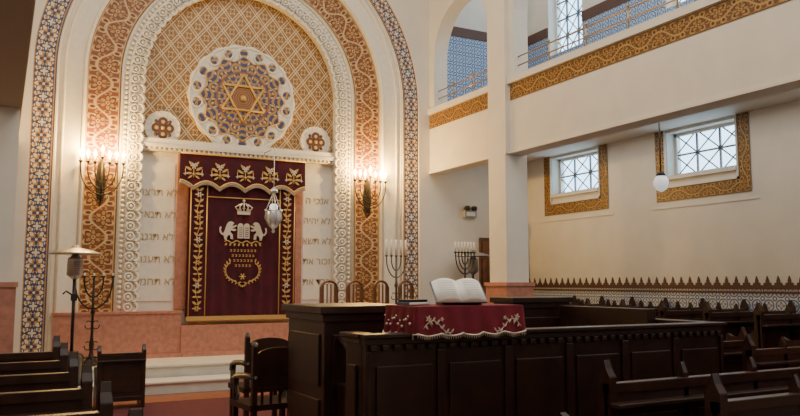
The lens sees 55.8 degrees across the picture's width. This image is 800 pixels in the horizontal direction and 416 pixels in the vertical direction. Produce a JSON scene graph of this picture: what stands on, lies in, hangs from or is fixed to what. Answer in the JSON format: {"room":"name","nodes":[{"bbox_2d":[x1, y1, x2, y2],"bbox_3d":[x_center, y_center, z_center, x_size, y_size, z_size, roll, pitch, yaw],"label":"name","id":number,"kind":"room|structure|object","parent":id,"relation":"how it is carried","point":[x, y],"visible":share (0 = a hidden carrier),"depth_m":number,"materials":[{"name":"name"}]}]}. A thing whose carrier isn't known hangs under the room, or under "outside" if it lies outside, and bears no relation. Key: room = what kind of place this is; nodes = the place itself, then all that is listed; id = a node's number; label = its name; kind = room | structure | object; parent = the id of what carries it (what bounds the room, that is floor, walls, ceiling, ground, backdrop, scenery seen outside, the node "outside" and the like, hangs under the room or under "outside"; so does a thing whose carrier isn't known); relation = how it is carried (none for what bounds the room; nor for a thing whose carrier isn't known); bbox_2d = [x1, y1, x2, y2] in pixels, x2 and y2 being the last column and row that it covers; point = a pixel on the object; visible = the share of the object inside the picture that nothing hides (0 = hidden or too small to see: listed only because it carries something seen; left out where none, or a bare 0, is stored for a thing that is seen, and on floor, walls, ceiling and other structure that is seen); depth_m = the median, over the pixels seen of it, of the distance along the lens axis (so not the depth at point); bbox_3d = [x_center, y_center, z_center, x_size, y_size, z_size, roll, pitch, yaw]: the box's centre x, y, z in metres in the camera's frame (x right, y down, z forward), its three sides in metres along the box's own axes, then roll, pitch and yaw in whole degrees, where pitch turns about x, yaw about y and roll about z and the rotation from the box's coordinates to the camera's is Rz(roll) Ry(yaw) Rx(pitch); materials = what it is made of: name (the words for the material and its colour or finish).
{"room":"house of worship","nodes":[
{"label":"house of worship","id":0,"kind":"room"},
{"bbox_2d":[19,0,35,128],"bbox_3d":[-2.032,-4.631,4.268,0.340,5.840,16.600,3,-6,-28],"label":"wall","id":1,"kind":"structure","parent":0,"point":[34,0],"depth_m":6.99,"materials":[{"name":"beige paint"}]},
{"bbox_2d":[0,0,33,114],"bbox_3d":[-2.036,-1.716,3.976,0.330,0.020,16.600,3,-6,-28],"label":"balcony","id":2,"kind":"structure","parent":1,"relation":"attached to","point":[16,16],"depth_m":6.73,"materials":[{"name":"brown paint"}]},
{"bbox_2d":[78,374,243,398],"bbox_3d":[-2.084,2.601,11.418,6.710,0.180,0.500,3,-6,-28],"label":"step","id":3,"kind":"structure","parent":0,"point":[202,383],"depth_m":10.74,"materials":[{"name":"white stone"}]},
{"bbox_2d":[12,0,488,352],"bbox_3d":[-2.764,-1.893,13.321,11.900,9.500,0.500,3,-6,-28],"label":"wall","id":4,"kind":"structure","parent":0,"point":[442,199],"depth_m":14.72,"materials":[{"name":"beige paint"}]},
{"bbox_2d":[78,146,125,205],"bbox_3d":[-4.721,-0.512,11.936,0.700,0.962,0.193,3,-6,-28],"label":"wall sconce","id":5,"kind":"object","parent":4,"relation":"attached to","point":[100,182],"visible":1,"depth_m":11.91,"materials":[{"name":"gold metal"}]},
{"bbox_2d":[51,310,182,359],"bbox_3d":[-4.467,2.009,11.935,1.940,0.740,0.390,3,-6,-28],"label":"plinth","id":6,"kind":"object","parent":4,"relation":"attached to","point":[160,330],"depth_m":11.86,"materials":[{"name":"pink stone"}]},
{"bbox_2d":[144,111,180,139],"bbox_3d":[-3.987,-1.343,12.689,0.590,0.590,0.095,3,-6,-28],"label":"rosette","id":7,"kind":"object","parent":4,"relation":"attached to","point":[159,124],"visible":0.99,"depth_m":12.68,"materials":[{"name":"white paint"}]},
{"bbox_2d":[19,0,418,351],"bbox_3d":[-2.649,-1.510,13.129,6.800,7.980,0.060,3,-6,-28],"label":"mosaic","id":8,"kind":"object","parent":4,"relation":"attached to","point":[36,250],"depth_m":11.65},
{"bbox_2d":[44,0,401,350],"bbox_3d":[-2.672,-1.337,13.155,6.120,7.640,0.102,3,-6,-28],"label":"trim arch moulding","id":9,"kind":"structure","parent":4,"relation":"attached to","point":[83,16],"depth_m":11.95,"materials":[{"name":"white paint"}]},
{"bbox_2d":[78,0,378,311],"bbox_3d":[-2.710,-1.106,13.204,5.220,7.190,0.060,3,-6,-28],"label":"band","id":10,"kind":"object","parent":4,"relation":"attached to","point":[114,28],"depth_m":12.31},
{"bbox_2d":[113,0,353,311],"bbox_3d":[-2.747,-0.840,13.248,4.180,6.670,0.181,3,-6,-28],"label":"trim","id":11,"kind":"structure","parent":4,"relation":"attached to","point":[149,25],"depth_m":12.70,"materials":[{"name":"white stone"}]},
{"bbox_2d":[136,151,331,324],"bbox_3d":[-2.803,0.728,13.200,3.520,3.540,0.180,3,-6,-28],"label":"wall panel","id":12,"kind":"object","parent":4,"relation":"attached to","point":[161,170],"depth_m":12.68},
{"bbox_2d":[137,189,176,284],"bbox_3d":[-4.038,0.464,12.515,0.656,1.609,0.008,3,-6,-28],"label":"commandments inscription","id":13,"kind":"object","parent":12,"relation":"attached to","point":[158,191],"visible":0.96,"depth_m":12.52,"materials":[{"name":"gold"}]},
{"bbox_2d":[185,183,295,322],"bbox_3d":[-2.700,0.612,12.993,1.880,2.650,0.121,3,-6,-28],"label":"curtain","id":14,"kind":"object","parent":12,"relation":"hanging from","point":[237,268],"depth_m":12.92,"materials":[{"name":"red fabric"}]},
{"bbox_2d":[180,151,305,195],"bbox_3d":[-2.672,-0.573,13.037,2.217,0.636,0.066,3,-6,-28],"label":"ark pelmet","id":15,"kind":"object","parent":12,"relation":"attached to","point":[196,169],"depth_m":13.01,"materials":[{"name":"red fabric"}]},
{"bbox_2d":[180,322,288,356],"bbox_3d":[-2.691,2.219,12.838,2.100,0.500,0.420,3,-6,-28],"label":"plinth","id":16,"kind":"object","parent":4,"relation":"attached to","point":[196,340],"depth_m":12.52,"materials":[{"name":"pink stone"}]},
{"bbox_2d":[142,0,332,152],"bbox_3d":[-2.801,-2.437,13.509,3.560,2.820,0.050,3,-6,-28],"label":"field","id":17,"kind":"object","parent":4,"relation":"attached to","point":[202,27],"depth_m":13.49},
{"bbox_2d":[142,137,335,164],"bbox_3d":[-2.754,-0.988,13.277,3.520,0.210,0.150,3,-6,-28],"label":"crown molding","id":18,"kind":"structure","parent":4,"relation":"attached to","point":[150,144],"depth_m":13.14,"materials":[{"name":"white stone"}]},
{"bbox_2d":[186,45,294,147],"bbox_3d":[-2.779,-1.938,13.375,1.955,1.928,0.118,3,-6,-28],"label":"rosette","id":19,"kind":"object","parent":4,"relation":"attached to","point":[237,95],"depth_m":13.35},
{"bbox_2d":[299,126,329,152],"bbox_3d":[-1.563,-1.217,13.960,0.590,0.590,0.095,3,-6,-28],"label":"rosette","id":20,"kind":"object","parent":4,"relation":"attached to","point":[315,139],"visible":0.99,"depth_m":13.94,"materials":[{"name":"white paint"}]},
{"bbox_2d":[353,166,386,217],"bbox_3d":[-0.581,-0.297,14.108,0.700,0.962,0.193,3,-6,-28],"label":"wall sconce","id":21,"kind":"object","parent":4,"relation":"attached to","point":[366,196],"visible":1,"depth_m":14.10,"materials":[{"name":"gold metal"}]},
{"bbox_2d":[463,206,476,217],"bbox_3d":[1.401,0.074,14.969,0.280,0.230,0.140,3,-6,-28],"label":"emergency light","id":22,"kind":"object","parent":4,"relation":"attached to","point":[467,213],"visible":1,"depth_m":14.95,"materials":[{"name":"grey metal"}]},
{"bbox_2d":[479,238,489,303],"bbox_3d":[2.084,1.831,15.152,1.080,2.450,0.148,3,-6,-28],"label":"door","id":23,"kind":"structure","parent":4,"relation":"in","point":[484,243],"depth_m":15.01,"materials":[{"name":"brown wood"}]},
{"bbox_2d":[447,36,487,101],"bbox_3d":[1.758,-2.284,15.461,1.950,2.300,0.020,3,-6,-28],"label":"tile","id":24,"kind":"structure","parent":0,"point":[466,57],"depth_m":15.28,"materials":[{"name":"blue tile"}]},
{"bbox_2d":[451,26,486,41],"bbox_3d":[1.760,-3.528,15.580,1.950,0.200,0.030,3,-6,-28],"label":"tile strip","id":25,"kind":"object","parent":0,"point":[456,31],"depth_m":15.38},
{"bbox_2d":[429,0,527,108],"bbox_3d":[4.585,-4.918,7.802,0.300,4.570,16.600,3,-6,-28],"label":"wall","id":26,"kind":"structure","parent":0,"point":[443,14],"depth_m":14.59,"materials":[{"name":"white paint"}]},
{"bbox_2d":[429,93,487,128],"bbox_3d":[1.065,-1.764,13.861,0.001,0.270,2.100,3,-6,-28],"label":"mosaic","id":27,"kind":"object","parent":26,"relation":"attached to","point":[480,103],"visible":1,"depth_m":13.82,"materials":[{"name":"gold metal"}]},
{"bbox_2d":[487,0,509,156],"bbox_3d":[1.651,-3.777,12.871,0.080,5.840,0.500,3,-6,-28],"label":"pilaster","id":28,"kind":"object","parent":26,"relation":"attached to","point":[497,10],"visible":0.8,"depth_m":12.64,"materials":[{"name":"beige paint"}]},
{"bbox_2d":[438,0,678,98],"bbox_3d":[2.687,-2.499,11.072,0.044,0.402,8.594,3,-6,-28],"label":"handrail","id":29,"kind":"object","parent":26,"relation":"on","point":[627,5],"visible":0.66,"depth_m":11.18,"materials":[{"name":"gold metal"}]},
{"bbox_2d":[510,0,789,99],"bbox_3d":[5.065,-2.514,6.313,0.001,0.270,13.950,3,-6,-28],"label":"decorative frieze","id":30,"kind":"object","parent":26,"relation":"attached to","point":[724,12],"visible":1,"depth_m":9.82,"materials":[{"name":"gold metal"}]},
{"bbox_2d":[428,0,799,174],"bbox_3d":[4.585,-2.012,7.514,0.380,1.270,16.600,3,-6,-28],"label":"parapet","id":31,"kind":"object","parent":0,"point":[756,55],"depth_m":9.84,"materials":[{"name":"white paint"}]},
{"bbox_2d":[526,88,799,161],"bbox_3d":[5.602,-1.790,8.031,2.000,0.150,16.600,3,-6,-28],"label":"ceiling","id":32,"kind":"structure","parent":0,"point":[792,95],"depth_m":11.82,"materials":[{"name":"beige paint"}]},
{"bbox_2d":[653,122,668,191],"bbox_3d":[3.825,-0.819,11.105,0.220,1.175,0.220,3,-6,-28],"label":"pendant lamp","id":33,"kind":"object","parent":32,"relation":"hanging from","point":[660,182],"visible":0.84,"depth_m":11.01,"materials":[{"name":"white glass"}]},
{"bbox_2d":[527,0,799,284],"bbox_3d":[6.395,-2.315,9.071,0.320,9.500,17.600,3,-6,-28],"label":"wall","id":34,"kind":"structure","parent":0,"point":[760,237],"depth_m":12.36,"materials":[{"name":"beige paint"}]},
{"bbox_2d":[555,0,582,53],"bbox_3d":[3.426,-4.188,15.012,0.050,2.215,1.018,3,-6,-28],"label":"window","id":35,"kind":"structure","parent":34,"relation":"in","point":[557,16],"depth_m":15.12,"materials":[{"name":"white paint"}]},
{"bbox_2d":[541,144,613,222],"bbox_3d":[3.307,-0.437,14.371,0.050,1.290,2.040,3,-6,-28],"label":"mosaic","id":36,"kind":"object","parent":34,"relation":"attached to","point":[599,202],"visible":1,"depth_m":14.18,"materials":[{"name":"gold metal"}]},
{"bbox_2d":[559,152,597,192],"bbox_3d":[3.510,-0.661,14.502,0.050,0.737,1.335,3,-6,-28],"label":"window","id":37,"kind":"structure","parent":34,"relation":"in","point":[589,155],"depth_m":14.66,"materials":[{"name":"glass"}]},
{"bbox_2d":[528,0,694,68],"bbox_3d":[6.473,-3.063,8.619,0.030,2.500,16.600,3,-6,-28],"label":"tile","id":38,"kind":"structure","parent":34,"relation":"attached to","point":[606,8],"depth_m":13.82,"materials":[{"name":"blue tile"}]},
{"bbox_2d":[529,276,799,313],"bbox_3d":[6.473,1.539,8.162,0.030,1.650,16.600,3,-6,-28],"label":"trim","id":39,"kind":"structure","parent":34,"relation":"attached to","point":[777,296],"depth_m":11.91,"materials":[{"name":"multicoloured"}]},
{"bbox_2d":[674,121,735,174],"bbox_3d":[4.877,-0.917,11.922,0.050,0.737,1.335,3,-6,-28],"label":"window","id":40,"kind":"structure","parent":34,"relation":"in","point":[720,147],"depth_m":12.05,"materials":[{"name":"white paint"}]},
{"bbox_2d":[652,112,759,209],"bbox_3d":[4.673,-0.693,11.792,0.050,1.290,2.040,3,-6,-28],"label":"mosaic","id":41,"kind":"object","parent":34,"relation":"attached to","point":[741,182],"visible":0.81,"depth_m":11.48,"materials":[{"name":"gold metal"}]},
{"bbox_3d":[1.193,2.223,5.694,12.800,0.200,17.900,3,-6,-28],"label":"floor","id":42,"kind":"structure","parent":0,"visible":0},
{"bbox_2d":[0,106,19,352],"bbox_3d":[-4.826,0.622,8.997,0.510,3.640,0.590,3,-6,-28],"label":"pillar","id":43,"kind":"structure","parent":42,"relation":"on","point":[9,116],"depth_m":8.90,"materials":[{"name":"beige paint"}]},
{"bbox_2d":[0,335,59,362],"bbox_3d":[-3.943,1.656,6.489,1.808,1.094,0.592,3,-6,-28],"label":"pew","id":44,"kind":"object","parent":42,"relation":"on","point":[54,354],"visible":0.3,"depth_m":6.67,"materials":[{"name":"brown wood"}]},
{"bbox_2d":[0,342,67,374],"bbox_3d":[-3.523,1.577,5.697,1.808,1.094,0.592,3,-6,-28],"label":"pew","id":45,"kind":"object","parent":42,"relation":"on","point":[61,365],"visible":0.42,"depth_m":5.88,"materials":[{"name":"brown wood"}]},
{"bbox_2d":[0,351,78,392],"bbox_3d":[-3.104,1.499,4.905,1.808,1.094,0.592,3,-6,-28],"label":"pew","id":46,"kind":"object","parent":42,"relation":"on","point":[58,380],"visible":0.48,"depth_m":5.08,"materials":[{"name":"brown wood"}]},
{"bbox_2d":[0,363,92,415],"bbox_3d":[-2.684,1.420,4.113,1.808,1.094,0.592,3,-6,-28],"label":"pew","id":47,"kind":"object","parent":42,"relation":"on","point":[72,400],"visible":0.87,"depth_m":4.28,"materials":[{"name":"brown wood"}]},
{"bbox_2d":[34,381,112,415],"bbox_3d":[-2.264,1.341,3.321,1.808,1.094,0.592,3,-6,-28],"label":"pew","id":48,"kind":"object","parent":42,"relation":"on","point":[105,399],"visible":1,"depth_m":3.58,"materials":[{"name":"brown wood"}]},
{"bbox_2d":[128,408,142,415],"bbox_3d":[-1.845,1.263,2.528,1.808,1.094,0.592,3,-6,-28],"label":"pew","id":49,"kind":"object","parent":42,"relation":"on","point":[132,412],"visible":1,"depth_m":2.83,"materials":[{"name":"brown wood"}]},
{"bbox_2d":[92,355,243,381],"bbox_3d":[-2.460,2.582,12.135,6.710,0.360,1.090,3,-6,-28],"label":"steps","id":50,"kind":"structure","parent":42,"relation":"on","point":[201,365],"depth_m":11.35,"materials":[{"name":"white stone"}]},
{"bbox_2d":[48,245,101,385],"bbox_3d":[-4.455,1.451,10.287,0.690,1.885,0.690,3,-6,-28],"label":"patio heater","id":51,"kind":"object","parent":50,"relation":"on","point":[75,262],"visible":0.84,"depth_m":10.26,"materials":[{"name":"black metal"}]},
{"bbox_2d":[76,273,114,365],"bbox_3d":[-4.494,1.621,11.034,0.474,1.335,0.373,-1,-6,9],"label":"candelabrum","id":52,"kind":"object","parent":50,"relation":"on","point":[91,358],"visible":0.84,"depth_m":11.02,"materials":[{"name":"grey metal"}]},
{"bbox_2d":[264,147,282,232],"bbox_3d":[-2.232,-0.284,12.987,0.324,1.472,0.720,3,-6,-28],"label":"lamp","id":53,"kind":"object","parent":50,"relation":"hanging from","point":[273,216],"visible":1,"depth_m":12.71,"materials":[{"name":"silver metal"}]},
{"bbox_2d":[302,198,330,284],"bbox_3d":[-1.523,0.609,13.833,0.558,1.581,0.008,3,-6,-28],"label":"commandments inscription","id":54,"kind":"object","parent":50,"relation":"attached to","point":[315,239],"visible":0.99,"depth_m":13.82,"materials":[{"name":"gold"}]},
{"bbox_2d":[319,280,337,302],"bbox_3d":[-1.030,1.819,12.562,0.442,1.241,0.460,-4,-7,33],"label":"chair","id":55,"kind":"object","parent":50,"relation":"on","point":[321,288],"visible":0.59,"depth_m":12.67,"materials":[{"name":"brown wood"}]},
{"bbox_2d":[346,280,363,302],"bbox_3d":[-0.611,1.847,12.838,0.442,1.241,0.460,-4,-7,33],"label":"chair","id":56,"kind":"object","parent":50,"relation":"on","point":[361,288],"visible":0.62,"depth_m":12.99,"materials":[{"name":"brown wood"}]},
{"bbox_2d":[372,280,388,303],"bbox_3d":[-0.168,1.870,13.070,0.442,1.241,0.460,-4,-7,33],"label":"chair","id":57,"kind":"object","parent":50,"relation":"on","point":[374,288],"visible":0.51,"depth_m":13.18,"materials":[{"name":"brown wood"}]},
{"bbox_2d":[385,239,406,303],"bbox_3d":[-0.066,1.525,13.162,0.360,1.945,0.360,-2,-6,16],"label":"candelabrum","id":58,"kind":"object","parent":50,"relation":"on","point":[386,252],"visible":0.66,"depth_m":13.19,"materials":[{"name":"silver metal"}]},
{"bbox_2d":[398,280,413,301],"bbox_3d":[0.274,1.893,13.303,0.442,1.241,0.460,-4,-7,33],"label":"chair","id":59,"kind":"object","parent":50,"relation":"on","point":[404,281],"visible":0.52,"depth_m":13.46,"materials":[{"name":"brown wood"}]},
{"bbox_2d":[92,390,277,406],"bbox_3d":[-1.915,2.627,10.823,5.500,0.010,0.660,3,-6,-28],"label":"floor strip","id":60,"kind":"object","parent":42,"relation":"on","point":[225,393],"depth_m":10.29,"materials":[{"name":"stone"}]},
{"bbox_2d":[92,393,286,415],"bbox_3d":[-1.008,2.468,9.218,5.000,0.010,3.000,3,-6,-28],"label":"carpet runner","id":61,"kind":"object","parent":42,"relation":"on","point":[214,406],"visible":0.1,"depth_m":9.31,"materials":[{"name":"red carpet"}]},
{"bbox_2d":[93,344,146,410],"bbox_3d":[-3.508,2.092,9.454,0.569,0.791,0.427,3,-6,-28],"label":"pew","id":62,"kind":"object","parent":61,"relation":"on","point":[126,371],"visible":0.98,"depth_m":9.34,"materials":[{"name":"brown wood"}]},
{"bbox_2d":[228,332,288,415],"bbox_3d":[-1.496,1.833,8.092,0.560,1.030,0.541,3,-7,-31],"label":"armchair","id":63,"kind":"object","parent":61,"relation":"on","point":[270,342],"visible":0.42,"depth_m":7.87,"materials":[{"name":"brown wood"}]},
{"bbox_2d":[229,341,288,415],"bbox_3d":[-1.232,1.738,7.029,0.560,1.030,0.541,4,-7,-33],"label":"armchair","id":64,"kind":"object","parent":42,"relation":"on","point":[269,367],"visible":0.72,"depth_m":6.80,"materials":[{"name":"brown wood"}]},
{"bbox_2d":[454,242,475,277],"bbox_3d":[1.180,1.758,13.629,0.360,2.295,0.360,-2,-6,18],"label":"candelabrum","id":65,"kind":"object","parent":42,"relation":"on","point":[455,252],"visible":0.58,"depth_m":13.71,"materials":[{"name":"grey metal"}]},
{"bbox_2d":[456,250,489,278],"bbox_3d":[1.389,1.884,14.295,0.690,2.175,0.690,3,-6,-28],"label":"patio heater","id":66,"kind":"object","parent":42,"relation":"on","point":[474,270],"visible":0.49,"depth_m":14.29,"materials":[{"name":"black metal"}]},
{"bbox_2d":[282,296,726,415],"bbox_3d":[0.759,1.554,6.996,3.620,1.390,2.520,3,-6,-28],"label":"enclosure","id":67,"kind":"object","parent":42,"relation":"on","point":[342,362],"visible":0.8,"depth_m":5.85,"materials":[{"name":"brown wood"}]},
{"bbox_2d":[383,303,526,339],"bbox_3d":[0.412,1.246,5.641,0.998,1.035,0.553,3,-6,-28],"label":"tablecloth","id":68,"kind":"object","parent":67,"relation":"on","point":[431,320],"visible":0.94,"depth_m":5.46,"materials":[{"name":"red fabric"}]},
{"bbox_2d":[397,299,428,304],"bbox_3d":[0.099,0.699,5.604,0.200,0.040,0.144,5,-7,-39],"label":"books","id":69,"kind":"object","parent":68,"relation":"on","point":[401,301],"visible":1,"depth_m":5.56,"materials":[{"name":"grey paper"}]},
{"bbox_2d":[429,278,487,304],"bbox_3d":[0.442,0.623,5.646,0.400,0.199,0.224,1,-6,-13],"label":"open book","id":70,"kind":"object","parent":68,"relation":"on","point":[446,291],"visible":1,"depth_m":5.60,"materials":[{"name":"white paper"}]},
{"bbox_2d":[484,153,534,303],"bbox_3d":[1.806,0.959,12.494,0.580,3.660,0.620,3,-6,-28],"label":"pillar","id":71,"kind":"structure","parent":42,"relation":"on","point":[508,194],"depth_m":12.37,"materials":[{"name":"beige paint"}]},
{"bbox_2d":[557,355,799,415],"bbox_3d":[2.366,1.544,5.356,2.708,1.094,0.592,3,-6,-28],"label":"pew","id":72,"kind":"object","parent":42,"relation":"on","point":[682,394],"visible":0.77,"depth_m":4.83,"materials":[{"name":"brown wood"}]},
{"bbox_2d":[723,327,746,372],"bbox_3d":[3.182,1.804,7.978,1.008,1.094,0.592,3,-6,-28],"label":"pew","id":73,"kind":"object","parent":42,"relation":"on","point":[733,356],"visible":0.13,"depth_m":7.94,"materials":[{"name":"brown wood"}]},
{"bbox_2d":[704,372,799,415],"bbox_3d":[2.739,1.474,4.652,2.708,1.094,0.592,3,-6,-28],"label":"pew","id":74,"kind":"object","parent":42,"relation":"on","point":[716,401],"visible":1,"depth_m":4.00,"materials":[{"name":"brown wood"}]},
{"bbox_2d":[740,333,799,371],"bbox_3d":[3.555,1.734,7.274,1.008,1.094,0.592,3,-6,-28],"label":"pew","id":75,"kind":"object","parent":42,"relation":"on","point":[783,356],"visible":0.29,"depth_m":7.00,"materials":[{"name":"brown wood"}]},
{"bbox_3d":[4.424,2.430,9.998,1.810,0.240,9.700,3,-6,-28],"label":"floor","id":76,"kind":"structure","parent":0,"visible":0},
{"bbox_2d":[570,295,576,303],"bbox_3d":[2.461,2.143,13.822,1.688,1.094,0.592,3,-6,-28],"label":"pew","id":77,"kind":"object","parent":76,"relation":"on","point":[574,296],"visible":0.05,"depth_m":14.06,"materials":[{"name":"brown wood"}]},
{"bbox_2d":[570,296,604,305],"bbox_3d":[2.801,2.079,13.179,1.688,1.094,0.592,3,-6,-28],"label":"pew","id":78,"kind":"object","parent":76,"relation":"on","point":[601,301],"visible":0.1,"depth_m":13.35,"materials":[{"name":"brown wood"}]},
{"bbox_2d":[580,297,635,306],"bbox_3d":[3.142,2.015,12.536,1.688,1.094,0.592,3,-6,-28],"label":"pew","id":79,"kind":"object","parent":76,"relation":"on","point":[632,303],"visible":0.15,"depth_m":12.57,"materials":[{"name":"brown wood"}]},
{"bbox_2d":[584,297,668,307],"bbox_3d":[3.482,1.952,11.894,1.688,1.094,0.592,3,-6,-28],"label":"pew","id":80,"kind":"object","parent":76,"relation":"on","point":[587,302],"visible":0.12,"depth_m":11.89,"materials":[{"name":"brown wood"}]},
{"bbox_2d":[619,298,704,317],"bbox_3d":[3.822,1.888,11.251,1.688,1.094,0.592,3,-6,-28],"label":"pew","id":81,"kind":"object","parent":76,"relation":"on","point":[702,301],"visible":0.13,"depth_m":11.18,"materials":[{"name":"brown wood"}]},
{"bbox_2d":[658,299,748,320],"bbox_3d":[4.163,1.824,10.609,1.688,1.094,0.592,3,-6,-28],"label":"pew","id":82,"kind":"object","parent":76,"relation":"on","point":[690,314],"visible":0.19,"depth_m":10.28,"materials":[{"name":"brown wood"}]},
{"bbox_2d":[702,300,795,340],"bbox_3d":[4.503,1.760,9.966,1.688,1.094,0.592,3,-6,-28],"label":"pew","id":83,"kind":"object","parent":76,"relation":"on","point":[735,320],"visible":0.2,"depth_m":9.64,"materials":[{"name":"brown wood"}]},
{"bbox_2d":[725,302,799,348],"bbox_3d":[4.844,1.696,9.323,1.688,1.094,0.592,3,-6,-28],"label":"pew","id":84,"kind":"object","parent":76,"relation":"on","point":[767,332],"visible":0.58,"depth_m":8.87,"materials":[{"name":"brown wood"}]},
{"bbox_2d":[784,337,799,346],"bbox_3d":[5.184,1.633,8.681,1.688,1.094,0.592,3,-6,-28],"label":"pew","id":85,"kind":"object","parent":76,"relation":"on","point":[790,343],"visible":0.14,"depth_m":8.42,"materials":[{"name":"brown wood"}]}
]}

